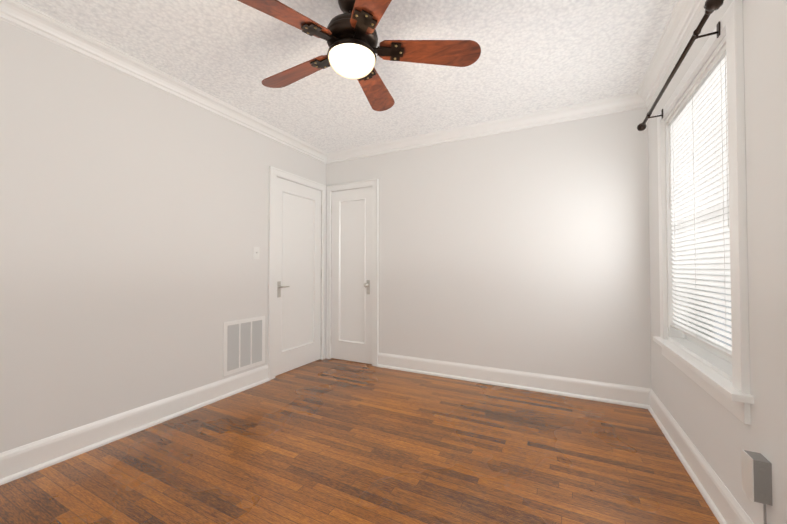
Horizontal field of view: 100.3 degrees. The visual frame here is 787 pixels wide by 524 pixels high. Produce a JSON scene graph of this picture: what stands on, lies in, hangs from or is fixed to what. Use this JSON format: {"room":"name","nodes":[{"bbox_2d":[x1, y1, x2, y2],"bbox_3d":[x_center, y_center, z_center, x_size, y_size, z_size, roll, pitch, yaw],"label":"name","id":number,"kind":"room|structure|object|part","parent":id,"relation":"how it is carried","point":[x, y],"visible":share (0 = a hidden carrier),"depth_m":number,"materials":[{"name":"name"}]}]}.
{"room":"empty bedroom","nodes":[
{"label":"empty bedroom","id":0,"kind":"room"},
{"bbox_2d":[0,19,325,452],"bbox_3d":[-1.739,-0.097,2.281,0.120,2.440,4.090,-1,-1,27],"label":"wall","id":1,"kind":"structure","parent":0,"point":[133,229],"depth_m":2.08,"materials":[{"name":"white paint"}]},
{"bbox_2d":[0,365,269,484],"bbox_3d":[-1.855,1.040,1.865,0.030,0.150,2.920,-1,-1,27],"label":"baseboard","id":2,"kind":"structure","parent":1,"relation":"attached to","point":[41,454],"depth_m":2.06,"materials":[{"name":"white paint"}]},
{"bbox_2d":[0,0,327,163],"bbox_3d":[-1.649,-1.269,2.257,0.082,0.098,3.850,-1,-1,27],"label":"crown molding","id":3,"kind":"structure","parent":1,"relation":"attached to","point":[41,24],"depth_m":2.15,"materials":[{"name":"white paint"}]},
{"bbox_2d":[223,316,264,375],"bbox_3d":[-1.325,0.735,2.942,0.011,0.450,0.431,-1,-1,27],"label":"air vent","id":4,"kind":"object","parent":1,"relation":"in","point":[243,344],"visible":1,"depth_m":2.92,"materials":[{"name":"white metal"}]},
{"bbox_2d":[253,247,258,258],"bbox_3d":[-1.270,-0.083,3.053,0.022,0.115,0.070,-1,-1,27],"label":"switch plate","id":5,"kind":"object","parent":1,"relation":"attached to","point":[255,252],"visible":1,"depth_m":3.05,"materials":[{"name":"white plastic"}]},
{"bbox_2d":[275,177,321,375],"bbox_3d":[-1.019,0.145,3.585,0.082,1.991,0.729,-1,-1,27],"label":"door","id":6,"kind":"structure","parent":1,"relation":"in","point":[298,272],"depth_m":3.57,"materials":[{"name":"white paint"}]},
{"bbox_3d":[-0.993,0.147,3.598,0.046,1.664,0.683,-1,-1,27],"label":"left door handle","id":7,"kind":"part","parent":6,"relation":"part of","materials":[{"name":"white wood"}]},
{"bbox_2d":[267,166,378,379],"bbox_3d":[-0.707,0.109,3.460,0.812,2.075,0.962,-1,-1,27],"label":"door frame","id":8,"kind":"structure","parent":1,"relation":"attached to","point":[274,172],"depth_m":3.64,"materials":[{"name":"white paint"}]},
{"bbox_2d":[19,0,676,152],"bbox_3d":[-0.237,-1.381,1.546,3.486,0.100,4.090,-1,-1,27],"label":"ceiling","id":9,"kind":"structure","parent":0,"point":[538,55],"depth_m":2.10,"materials":[{"name":"white paint"}]},
{"bbox_2d":[237,0,480,110],"bbox_3d":[-0.239,-1.139,1.700,1.244,0.378,1.268,-1,-1,27],"label":"ceiling fan","id":10,"kind":"object","parent":9,"relation":"hanging from","point":[349,35],"visible":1,"depth_m":1.64,"materials":[{"name":"brown wood"}]},
{"bbox_2d":[0,358,719,523],"bbox_3d":[-0.237,1.159,1.499,3.486,0.100,4.090,-1,-1,27],"label":"floor","id":11,"kind":"structure","parent":0,"point":[330,441],"depth_m":1.81,"materials":[{"name":"brown wood"}]},
{"bbox_2d":[325,107,650,388],"bbox_3d":[0.613,-0.078,3.317,3.146,2.440,0.120,-1,-1,27],"label":"wall","id":12,"kind":"structure","parent":0,"point":[525,250],"depth_m":2.97,"materials":[{"name":"white paint"}]},
{"bbox_2d":[331,187,371,363],"bbox_3d":[-0.497,0.149,3.799,0.592,1.991,0.106,-1,-1,27],"label":"door","id":13,"kind":"structure","parent":12,"relation":"in","point":[351,316],"depth_m":3.82,"materials":[{"name":"white paint"}]},
{"bbox_3d":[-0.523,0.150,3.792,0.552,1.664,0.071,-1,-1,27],"label":"door handle","id":14,"kind":"part","parent":13,"relation":"part of","materials":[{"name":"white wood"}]},
{"bbox_2d":[328,92,635,163],"bbox_3d":[0.569,-1.251,3.247,2.970,0.098,0.082,-1,-1,27],"label":"crown molding","id":15,"kind":"structure","parent":12,"relation":"attached to","point":[621,103],"depth_m":3.05,"materials":[{"name":"white paint"}]},
{"bbox_2d":[377,352,643,407],"bbox_3d":[0.881,1.063,3.077,2.358,0.150,0.030,-1,-1,27],"label":"baseboard","id":16,"kind":"structure","parent":12,"relation":"attached to","point":[632,396],"depth_m":2.94,"materials":[{"name":"white paint"}]},
{"bbox_2d":[647,0,786,523],"bbox_3d":[1.221,-0.124,0.787,0.220,2.440,4.090,-1,-1,27],"label":"wall","id":17,"kind":"structure","parent":0,"point":[719,435],"depth_m":1.16,"materials":[{"name":"white paint"}]},
{"bbox_2d":[632,0,705,109],"bbox_3d":[1.086,-1.294,0.876,0.082,0.098,3.850,-1,-1,27],"label":"crown molding","id":18,"kind":"structure","parent":17,"relation":"attached to","point":[684,13],"depth_m":1.94,"materials":[{"name":"white paint"}]},
{"bbox_2d":[644,388,753,523],"bbox_3d":[1.109,1.021,0.822,0.030,0.150,3.850,-1,-1,27],"label":"baseboard","id":19,"kind":"structure","parent":17,"relation":"attached to","point":[726,509],"depth_m":1.64,"materials":[{"name":"white paint"}]},
{"bbox_2d":[653,0,753,424],"bbox_3d":[1.639,-0.193,1.683,0.280,1.606,1.155,-1,-1,27],"label":"window","id":20,"kind":"structure","parent":17,"relation":"in","point":[716,374],"depth_m":1.31,"materials":[{"name":"white paint"}]},
{"bbox_2d":[637,0,723,130],"bbox_3d":[1.509,-0.966,1.783,0.098,0.068,1.284,-1,-1,27],"label":"curtain rod","id":21,"kind":"object","parent":20,"relation":"attached to","point":[710,6],"visible":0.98,"depth_m":1.45,"materials":[{"name":"black metal"}]},
{"bbox_2d":[667,44,731,357],"bbox_3d":[1.583,-0.254,1.713,0.046,1.323,0.917,-1,-1,27],"label":"window blind slats","id":22,"kind":"object","parent":20,"relation":"attached to","point":[697,123],"visible":0.67,"depth_m":1.65,"materials":[{"name":"white plastic"}]},
{"bbox_2d":[741,449,771,523],"bbox_3d":[1.254,0.871,1.133,0.049,0.403,0.074,-1,-1,27],"label":"electrical outlet box","id":23,"kind":"object","parent":17,"relation":"attached to","point":[756,467],"visible":1,"depth_m":1.11,"materials":[{"name":"grey metal"}]}
]}

